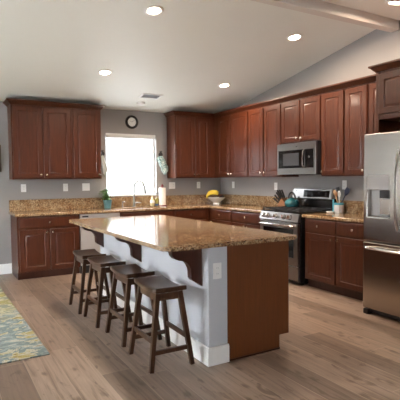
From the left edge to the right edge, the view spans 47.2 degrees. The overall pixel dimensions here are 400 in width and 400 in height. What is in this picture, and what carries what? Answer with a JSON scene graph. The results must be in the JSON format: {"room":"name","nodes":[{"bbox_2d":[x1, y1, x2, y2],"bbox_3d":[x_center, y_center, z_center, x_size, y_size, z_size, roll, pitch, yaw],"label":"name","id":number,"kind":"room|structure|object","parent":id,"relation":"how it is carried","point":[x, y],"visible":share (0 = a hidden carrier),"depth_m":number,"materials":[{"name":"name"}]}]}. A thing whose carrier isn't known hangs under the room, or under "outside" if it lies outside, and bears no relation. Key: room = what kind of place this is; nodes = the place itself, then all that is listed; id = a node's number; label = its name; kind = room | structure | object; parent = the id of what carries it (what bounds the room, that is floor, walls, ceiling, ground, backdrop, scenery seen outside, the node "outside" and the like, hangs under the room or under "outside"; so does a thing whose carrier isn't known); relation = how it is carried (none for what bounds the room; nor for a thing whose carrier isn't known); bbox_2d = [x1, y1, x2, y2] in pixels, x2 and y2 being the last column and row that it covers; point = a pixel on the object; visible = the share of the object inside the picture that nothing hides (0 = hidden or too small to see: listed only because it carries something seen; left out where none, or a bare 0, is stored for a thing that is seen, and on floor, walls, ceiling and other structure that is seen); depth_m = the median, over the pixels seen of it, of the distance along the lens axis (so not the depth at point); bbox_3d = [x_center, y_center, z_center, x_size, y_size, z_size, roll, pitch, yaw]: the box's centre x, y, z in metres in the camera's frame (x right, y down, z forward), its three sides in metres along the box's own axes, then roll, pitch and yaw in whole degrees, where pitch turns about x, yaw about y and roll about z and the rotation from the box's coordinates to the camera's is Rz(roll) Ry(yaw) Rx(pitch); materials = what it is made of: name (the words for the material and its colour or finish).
{"room":"kitchen","nodes":[
{"label":"kitchen","id":0,"kind":"room"},
{"bbox_2d":[0,101,220,263],"bbox_3d":[-2.772,-0.185,6.734,7.480,2.510,0.140,-2,3,-30],"label":"wall","id":1,"kind":"structure","parent":0,"point":[112,120],"depth_m":7.27,"materials":[{"name":"grey paint"}]},
{"bbox_2d":[0,145,1,171],"bbox_3d":[-3.050,-0.590,6.460,0.450,0.390,0.025,-2,3,-30],"label":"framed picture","id":2,"kind":"object","parent":1,"relation":"attached to","point":[0,145],"visible":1,"depth_m":6.56,"materials":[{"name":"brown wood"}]},
{"bbox_2d":[0,263,11,274],"bbox_3d":[-4.299,1.056,5.815,3.560,0.145,0.014,-2,3,-30],"label":"baseboard","id":3,"kind":"structure","parent":1,"relation":"attached to","point":[4,268],"depth_m":6.66,"materials":[{"name":"white paint"}]},
{"bbox_2d":[21,184,25,191],"bbox_3d":[-2.601,-0.175,6.746,0.072,0.116,0.008,-2,3,-30],"label":"power outlet","id":4,"kind":"object","parent":1,"relation":"attached to","point":[23,186],"visible":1,"depth_m":6.74,"materials":[{"name":"white plastic"}]},
{"bbox_2d":[7,104,72,178],"bbox_3d":[-2.320,-0.823,6.671,0.836,1.038,0.370,-2,3,-30],"label":"upper cabinet","id":5,"kind":"object","parent":1,"relation":"attached to","point":[39,137],"visible":1,"depth_m":6.53,"materials":[{"name":"brown wood"}]},
{"bbox_2d":[3,98,104,109],"bbox_3d":[-2.134,-1.383,6.754,1.388,0.068,0.373,-2,3,-30],"label":"crown molding","id":6,"kind":"structure","parent":1,"relation":"attached to","point":[8,101],"depth_m":6.57,"materials":[{"name":"brown wood"}]},
{"bbox_2d":[63,184,67,190],"bbox_3d":[-2.072,-0.194,7.051,0.072,0.116,0.008,-2,3,-30],"label":"power outlet","id":7,"kind":"object","parent":1,"relation":"attached to","point":[65,186],"visible":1,"depth_m":7.05,"materials":[{"name":"white plastic"}]},
{"bbox_2d":[82,183,89,190],"bbox_3d":[-1.795,-0.205,7.209,0.118,0.116,0.010,-2,3,-30],"label":"light switch","id":8,"kind":"object","parent":1,"relation":"attached to","point":[85,186],"visible":1,"depth_m":7.21,"materials":[{"name":"white plastic"}]},
{"bbox_2d":[71,108,101,178],"bbox_3d":[-1.766,-0.843,6.990,0.438,1.038,0.370,-2,3,-30],"label":"upper cabinet","id":9,"kind":"object","parent":1,"relation":"attached to","point":[86,124],"visible":0.95,"depth_m":6.85,"materials":[{"name":"brown wood"}]},
{"bbox_2d":[9,194,219,211],"bbox_3d":[-1.201,0.029,7.553,3.630,0.166,0.019,-2,3,-30],"label":"backsplash","id":10,"kind":"structure","parent":1,"relation":"attached to","point":[68,203],"depth_m":7.25,"materials":[{"name":"stone"}]},
{"bbox_2d":[106,133,154,139],"bbox_3d":[-1.146,-1.054,7.589,0.865,0.072,0.050,-2,3,-30],"label":"window blind","id":11,"kind":"object","parent":1,"relation":"attached to","point":[108,135],"visible":1,"depth_m":7.56,"materials":[{"name":"white paint"}]},
{"bbox_2d":[106,138,155,196],"bbox_3d":[-1.156,-0.581,7.636,0.885,1.022,0.142,-2,3,-30],"label":"window","id":12,"kind":"structure","parent":1,"relation":"in","point":[128,161],"depth_m":7.67,"materials":[{"name":"glass"}]},
{"bbox_2d":[125,115,137,128],"bbox_3d":[-1.123,-1.284,7.536,0.224,0.224,0.036,-2,3,-30],"label":"wall clock","id":13,"kind":"object","parent":1,"relation":"attached to","point":[131,121],"visible":1,"depth_m":7.53,"materials":[{"name":"black plastic"}]},
{"bbox_2d":[169,182,174,188],"bbox_3d":[-0.485,-0.252,7.962,0.118,0.116,0.010,-2,3,-30],"label":"light switch","id":14,"kind":"object","parent":1,"relation":"attached to","point":[171,184],"visible":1,"depth_m":7.96,"materials":[{"name":"white plastic"}]},
{"bbox_2d":[167,115,214,177],"bbox_3d":[-0.144,-0.901,7.922,0.771,1.038,0.370,-2,3,-30],"label":"upper cabinet","id":15,"kind":"object","parent":1,"relation":"attached to","point":[190,140],"visible":1,"depth_m":7.77,"materials":[{"name":"brown wood"}]},
{"bbox_3d":[-0.661,-0.785,7.811,0.080,0.100,0.058,-2,3,-30],"label":"wall hook","id":16,"kind":"object","parent":1,"relation":"attached to","visible":0},
{"bbox_2d":[157,156,167,173],"bbox_3d":[-0.635,-0.591,7.825,0.221,0.320,0.054,-2,3,-30],"label":"hand towel","id":17,"kind":"object","parent":16,"relation":"hanging from","point":[162,163],"visible":1,"depth_m":7.81,"materials":[{"name":"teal fabric"}]},
{"bbox_2d":[0,0,399,113],"bbox_3d":[-0.257,-1.608,2.270,7.480,0.789,10.280,-2,3,-30],"label":"ceiling","id":18,"kind":"structure","parent":0,"point":[51,50],"depth_m":5.40,"materials":[{"name":"paint"}]},
{"bbox_2d":[97,69,112,75],"bbox_3d":[-1.223,-1.638,5.886,0.199,0.042,0.196,-2,3,-36],"label":"recessed light","id":19,"kind":"object","parent":18,"relation":"in","point":[104,72],"visible":1,"depth_m":5.87,"materials":[{"name":"white plastic"}]},
{"bbox_2d":[136,101,144,105],"bbox_3d":[-0.931,-1.516,7.195,0.135,0.051,0.134,0,3,11],"label":"smoke detector","id":20,"kind":"object","parent":18,"relation":"attached to","point":[140,103],"visible":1,"depth_m":7.15,"materials":[{"name":"white plastic"}]},
{"bbox_2d":[138,93,162,98],"bbox_3d":[-0.748,-1.571,6.939,0.330,0.041,0.188,-2,3,-30],"label":"ceiling vent","id":21,"kind":"object","parent":18,"relation":"in","point":[144,95],"visible":1,"depth_m":6.93,"materials":[{"name":"white plastic"}]},
{"bbox_2d":[144,5,163,15],"bbox_3d":[-0.453,-1.862,4.501,0.199,0.042,0.196,-2,3,-36],"label":"recessed light","id":22,"kind":"object","parent":18,"relation":"in","point":[152,10],"visible":1,"depth_m":4.49,"materials":[{"name":"white plastic"}]},
{"bbox_2d":[218,83,230,87],"bbox_3d":[0.361,-1.697,6.779,0.199,0.042,0.196,-2,3,-36],"label":"recessed light","id":23,"kind":"object","parent":18,"relation":"in","point":[222,85],"visible":1,"depth_m":6.77,"materials":[{"name":"white plastic"}]},
{"bbox_2d":[286,33,302,41],"bbox_3d":[1.116,-1.919,5.403,0.199,0.042,0.196,-2,3,-36],"label":"recessed light","id":24,"kind":"object","parent":18,"relation":"in","point":[297,36],"visible":1,"depth_m":5.39,"materials":[{"name":"white plastic"}]},
{"bbox_2d":[251,0,398,31],"bbox_3d":[-0.911,-1.874,3.392,7.200,0.149,0.105,-2,3,-30],"label":"ceiling beam","id":25,"kind":"structure","parent":18,"relation":"attached to","point":[314,7],"depth_m":4.69,"materials":[{"name":"paint"}]},
{"bbox_2d":[385,0,399,5],"bbox_3d":[1.879,-1.887,4.380,0.199,0.042,0.196,-2,3,-36],"label":"recessed light","id":26,"kind":"object","parent":18,"relation":"in","point":[390,2],"visible":1,"depth_m":4.38,"materials":[{"name":"white plastic"}]},
{"bbox_2d":[0,272,399,399],"bbox_3d":[-0.229,1.308,2.405,7.480,0.120,10.280,-2,3,-30],"label":"floor","id":27,"kind":"structure","parent":0,"point":[331,349],"depth_m":3.40,"materials":[{"name":"brown wood"}]},
{"bbox_2d":[0,288,49,364],"bbox_3d":[-2.985,1.183,4.241,2.395,0.012,3.060,-2,3,-31],"label":"area rug","id":28,"kind":"object","parent":27,"relation":"on","point":[18,341],"visible":1,"depth_m":3.90,"materials":[{"name":"multicoloured fabric"}]},
{"bbox_2d":[10,214,79,279],"bbox_3d":[-2.233,0.639,6.619,0.843,0.865,0.650,-2,3,-30],"label":"base cabinet","id":29,"kind":"object","parent":27,"relation":"on","point":[41,246],"visible":0.95,"depth_m":6.36,"materials":[{"name":"brown wood"}]},
{"bbox_2d":[69,249,109,313],"bbox_3d":[-1.177,0.850,4.877,0.354,0.592,0.440,-2,3,-29],"label":"bar stool","id":30,"kind":"object","parent":27,"relation":"on","point":[81,256],"visible":0.86,"depth_m":4.79,"materials":[{"name":"brown wood"}]},
{"bbox_2d":[79,212,119,272],"bbox_3d":[-1.596,0.618,6.977,0.600,0.862,0.649,-2,3,-30],"label":"dishwasher","id":31,"kind":"object","parent":27,"relation":"on","point":[87,239],"visible":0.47,"depth_m":6.65,"materials":[{"name":"white plastic"}]},
{"bbox_2d":[83,255,132,327],"bbox_3d":[-0.905,0.867,4.440,0.354,0.592,0.440,-2,3,-30],"label":"bar stool","id":32,"kind":"object","parent":27,"relation":"on","point":[102,264],"visible":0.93,"depth_m":4.35,"materials":[{"name":"brown wood"}]},
{"bbox_2d":[105,263,161,346],"bbox_3d":[-0.584,0.887,3.956,0.354,0.592,0.440,-2,3,-30],"label":"bar stool","id":33,"kind":"object","parent":27,"relation":"on","point":[126,274],"visible":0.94,"depth_m":3.87,"materials":[{"name":"brown wood"}]},
{"bbox_2d":[119,210,173,216],"bbox_3d":[-0.944,0.592,7.360,0.898,0.865,0.650,-2,3,-30],"label":"base cabinet","id":34,"kind":"object","parent":27,"relation":"on","point":[160,212],"visible":0.06,"depth_m":7.09,"materials":[{"name":"brown wood"}]},
{"bbox_2d":[128,275,194,373],"bbox_3d":[-0.302,0.907,3.450,0.354,0.592,0.440,-2,3,-29],"label":"bar stool","id":35,"kind":"object","parent":27,"relation":"on","point":[150,286],"visible":1,"depth_m":3.34,"materials":[{"name":"brown wood"}]},
{"bbox_2d":[82,227,288,366],"bbox_3d":[-0.337,0.719,4.510,1.020,0.865,2.526,-2,3,-30],"label":"kitchen island","id":36,"kind":"object","parent":27,"relation":"on","point":[242,313],"visible":0.71,"depth_m":3.50,"materials":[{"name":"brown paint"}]},
{"bbox_2d":[69,215,296,251],"bbox_3d":[-0.369,0.270,4.482,1.188,0.032,2.604,-2,3,-30],"label":"island countertop","id":37,"kind":"structure","parent":36,"relation":"on","point":[163,233],"depth_m":3.90,"materials":[{"name":"stone"}]},
{"bbox_2d":[213,263,221,278],"bbox_3d":[0.126,0.515,3.320,0.072,0.116,0.008,-2,3,-30],"label":"power outlet","id":38,"kind":"object","parent":36,"relation":"attached to","point":[217,274],"visible":1,"depth_m":3.32,"materials":[{"name":"white plastic"}]},
{"bbox_2d":[174,208,208,221],"bbox_3d":[-0.269,0.568,7.748,0.653,0.865,0.650,-2,3,-30],"label":"base cabinet","id":39,"kind":"object","parent":27,"relation":"on","point":[202,214],"visible":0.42,"depth_m":7.50,"materials":[{"name":"brown wood"}]},
{"bbox_2d":[209,208,231,224],"bbox_3d":[0.421,0.559,7.795,0.650,0.865,1.260,-2,3,-30],"label":"base cabinet","id":40,"kind":"object","parent":27,"relation":"on","point":[221,216],"visible":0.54,"depth_m":7.35,"materials":[{"name":"brown wood"}]},
{"bbox_2d":[8,203,266,216],"bbox_3d":[-0.686,0.168,6.677,3.660,0.040,2.060,-2,3,-30],"label":"countertop","id":41,"kind":"structure","parent":40,"relation":"on","point":[225,206],"depth_m":6.96,"materials":[{"name":"stone"}]},
{"bbox_2d":[99,189,114,207],"bbox_3d":[-1.468,-0.024,7.220,0.283,0.308,0.276,-2,3,-30],"label":"potted plant","id":42,"kind":"object","parent":41,"relation":"on","point":[107,203],"visible":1,"depth_m":7.19,"materials":[{"name":"green plant"}]},
{"bbox_2d":[132,180,146,206],"bbox_3d":[-0.998,-0.111,7.557,0.240,0.440,0.056,-1,3,-17],"label":"kitchen faucet","id":43,"kind":"object","parent":41,"relation":"on","point":[144,188],"visible":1,"depth_m":7.52,"materials":[{"name":"silver metal"}]},
{"bbox_2d":[150,196,154,205],"bbox_3d":[-0.799,0.015,7.660,0.077,0.176,0.077,-2,3,-30],"label":"soap bottle","id":44,"kind":"object","parent":41,"relation":"on","point":[152,201],"visible":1,"depth_m":7.63,"materials":[{"name":"beige plastic"}]},
{"bbox_2d":[155,193,158,205],"bbox_3d":[-0.726,-0.012,7.699,0.068,0.226,0.072,-2,3,-30],"label":"pump bottle","id":45,"kind":"object","parent":41,"relation":"on","point":[156,198],"visible":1,"depth_m":7.68,"materials":[{"name":"yellow plastic"}]},
{"bbox_2d":[208,197,224,203],"bbox_3d":[0.289,0.011,8.136,0.330,0.120,0.330,-2,3,-30],"label":"fruit bowl","id":46,"kind":"object","parent":41,"relation":"on","point":[216,200],"visible":0.95,"depth_m":8.05,"materials":[{"name":"white ceramic"}]},
{"bbox_2d":[206,190,218,197],"bbox_3d":[0.223,-0.104,8.118,0.223,0.150,0.147,0,3,2],"label":"banana bunch","id":47,"kind":"object","parent":46,"relation":"on","point":[211,192],"visible":1,"depth_m":8.06,"materials":[{"name":"yellow food"}]},
{"bbox_2d":[278,198,286,206],"bbox_3d":[1.235,0.048,6.755,0.100,0.155,0.160,-2,3,-30],"label":"knife block","id":48,"kind":"object","parent":41,"relation":"on","point":[281,202],"visible":0.44,"depth_m":6.72,"materials":[{"name":"brown wood"}]},
{"bbox_3d":[-0.635,-0.085,7.716,0.170,0.368,0.170,-2,3,-30],"label":"paper towel holder","id":49,"kind":"object","parent":41,"relation":"on","visible":0},
{"bbox_2d":[159,188,165,204],"bbox_3d":[-0.635,-0.062,7.717,0.117,0.290,0.117,-2,3,-30],"label":"paper towel roll","id":50,"kind":"object","parent":49,"relation":"on","point":[162,191],"visible":1,"depth_m":7.67,"materials":[{"name":"white paper"}]},
{"bbox_2d":[232,210,260,228],"bbox_3d":[0.936,0.596,6.903,0.650,0.865,0.793,-2,3,-30],"label":"base cabinet","id":51,"kind":"object","parent":27,"relation":"on","point":[239,218],"visible":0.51,"depth_m":6.73,"materials":[{"name":"brown wood"}]},
{"bbox_2d":[259,188,336,284],"bbox_3d":[1.286,0.454,6.175,0.735,1.210,0.781,-2,3,-30],"label":"gas range","id":52,"kind":"object","parent":27,"relation":"on","point":[283,219],"visible":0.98,"depth_m":5.93,"materials":[{"name":"silver metal"}]},
{"bbox_2d":[284,191,299,206],"bbox_3d":[1.304,-0.014,6.426,0.239,0.215,0.210,1,3,26],"label":"tea kettle","id":53,"kind":"object","parent":52,"relation":"on","point":[290,202],"visible":1,"depth_m":6.36,"materials":[{"name":"teal metal"}]},
{"bbox_2d":[261,209,329,213],"bbox_3d":[1.307,0.144,6.172,0.612,0.016,0.777,-2,3,-30],"label":"cooktop","id":54,"kind":"object","parent":52,"relation":"in","point":[269,211],"depth_m":5.92,"materials":[{"name":"black ceramic"}]},
{"bbox_2d":[305,218,368,300],"bbox_3d":[1.819,0.658,5.372,0.650,0.865,1.088,-2,3,-30],"label":"base cabinet","id":55,"kind":"object","parent":27,"relation":"on","point":[333,249],"visible":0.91,"depth_m":5.27,"materials":[{"name":"brown wood"}]},
{"bbox_2d":[302,212,363,222],"bbox_3d":[1.815,0.205,5.362,0.638,0.040,1.107,-2,3,-30],"label":"countertop","id":56,"kind":"structure","parent":55,"relation":"on","point":[347,217],"depth_m":5.38,"materials":[{"name":"stone"}]},
{"bbox_2d":[334,203,343,212],"bbox_3d":[1.778,0.099,5.863,0.125,0.126,0.125,1,3,38],"label":"utensil crock","id":57,"kind":"object","parent":56,"relation":"on","point":[338,207],"visible":0.98,"depth_m":5.81,"materials":[{"name":"white ceramic"}]},
{"bbox_2d":[341,187,349,202],"bbox_3d":[1.826,-0.006,5.809,0.017,0.320,0.187,-3,3,-39],"label":"spatula","id":58,"kind":"object","parent":57,"relation":"in","point":[347,190],"visible":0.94,"depth_m":5.77,"materials":[{"name":"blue plastic"}]},
{"bbox_2d":[363,131,399,320],"bbox_3d":[2.190,0.246,4.354,0.940,1.775,0.899,-2,3,-30],"label":"refrigerator","id":59,"kind":"object","parent":27,"relation":"on","point":[381,253],"visible":1,"depth_m":4.35,"materials":[{"name":"silver metal"}]},
{"bbox_2d":[221,20,399,200],"bbox_3d":[2.901,-0.450,4.218,0.140,3.164,10.140,-2,3,-30],"label":"wall","id":60,"kind":"structure","parent":0,"point":[351,62],"depth_m":6.06,"materials":[{"name":"beige paint"}]},
{"bbox_2d":[214,110,248,177],"bbox_3d":[0.545,-0.901,7.770,0.370,1.038,1.323,-2,3,-30],"label":"upper cabinet","id":61,"kind":"object","parent":60,"relation":"attached to","point":[230,131],"visible":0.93,"depth_m":7.50,"materials":[{"name":"brown wood"}]},
{"bbox_2d":[220,194,289,206],"bbox_3d":[0.889,0.007,7.579,0.019,0.166,2.059,-2,3,-30],"label":"backsplash","id":62,"kind":"structure","parent":60,"relation":"attached to","point":[268,201],"depth_m":7.62,"materials":[{"name":"stone"}]},
{"bbox_2d":[248,103,298,176],"bbox_3d":[1.071,-0.864,6.857,0.370,1.038,0.783,-2,3,-30],"label":"upper cabinet","id":63,"kind":"object","parent":60,"relation":"attached to","point":[264,123],"visible":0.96,"depth_m":6.76,"materials":[{"name":"brown wood"}]},
{"bbox_2d":[164,58,399,117],"bbox_3d":[1.143,-1.375,5.921,1.148,0.068,5.087,-2,3,-30],"label":"crown molding","id":64,"kind":"structure","parent":60,"relation":"attached to","point":[371,78],"depth_m":5.97,"materials":[{"name":"brown wood"}]},
{"bbox_2d":[281,94,321,143],"bbox_3d":[1.457,-1.064,6.173,0.370,0.582,0.768,-2,3,-30],"label":"upper cabinet","id":65,"kind":"object","parent":60,"relation":"attached to","point":[300,118],"visible":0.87,"depth_m":6.06,"materials":[{"name":"brown wood"}]},
{"bbox_2d":[277,140,320,174],"bbox_3d":[1.423,-0.556,6.180,0.456,0.428,0.754,-2,3,-30],"label":"microwave","id":66,"kind":"object","parent":65,"relation":"attached to","point":[300,158],"visible":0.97,"depth_m":6.02,"materials":[{"name":"silver metal"}]},
{"bbox_2d":[320,89,344,175],"bbox_3d":[1.747,-0.816,5.685,0.370,1.038,0.381,-2,3,-30],"label":"upper cabinet","id":67,"kind":"object","parent":60,"relation":"attached to","point":[332,103],"visible":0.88,"depth_m":5.59,"materials":[{"name":"brown wood"}]},
{"bbox_2d":[342,180,346,188],"bbox_3d":[1.860,-0.195,5.894,0.008,0.116,0.072,-2,3,-30],"label":"power outlet","id":68,"kind":"object","parent":60,"relation":"attached to","point":[344,182],"visible":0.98,"depth_m":5.89,"materials":[{"name":"white plastic"}]},
{"bbox_2d":[338,200,363,213],"bbox_3d":[2.082,0.097,5.511,0.019,0.156,1.107,-2,3,-30],"label":"backsplash","id":69,"kind":"structure","parent":60,"relation":"attached to","point":[349,206],"depth_m":5.75,"materials":[{"name":"stone"}]},
{"bbox_2d":[345,83,368,175],"bbox_3d":[1.929,-0.803,5.370,0.370,1.038,0.343,-2,3,-30],"label":"upper cabinet","id":70,"kind":"object","parent":60,"relation":"attached to","point":[356,97],"visible":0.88,"depth_m":5.29,"materials":[{"name":"brown wood"}]},
{"bbox_2d":[369,82,375,133],"bbox_3d":[2.107,-0.790,5.061,0.370,1.038,0.366,-2,3,-30],"label":"upper cabinet","id":71,"kind":"object","parent":60,"relation":"attached to","point":[372,86],"visible":0.1,"depth_m":5.08,"materials":[{"name":"brown wood"}]},
{"bbox_2d":[376,67,399,132],"bbox_3d":[2.322,-0.074,4.390,0.711,2.410,1.056,-2,3,-30],"label":"upper cabinet","id":72,"kind":"object","parent":60,"relation":"attached to","point":[387,82],"visible":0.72,"depth_m":4.54,"materials":[{"name":"brown wood"}]},
{"bbox_3d":[-1.553,-0.746,7.298,0.080,0.100,0.058,-2,3,-30],"label":"wall hook","id":73,"kind":"object","parent":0,"visible":0},
{"bbox_2d":[101,155,107,174],"bbox_3d":[-1.536,-0.551,7.307,0.122,0.320,0.054,-2,3,-30],"label":"hand towel","id":74,"kind":"object","parent":73,"relation":"hanging from","point":[103,163],"visible":0.95,"depth_m":7.29,"materials":[{"name":"fabric"}]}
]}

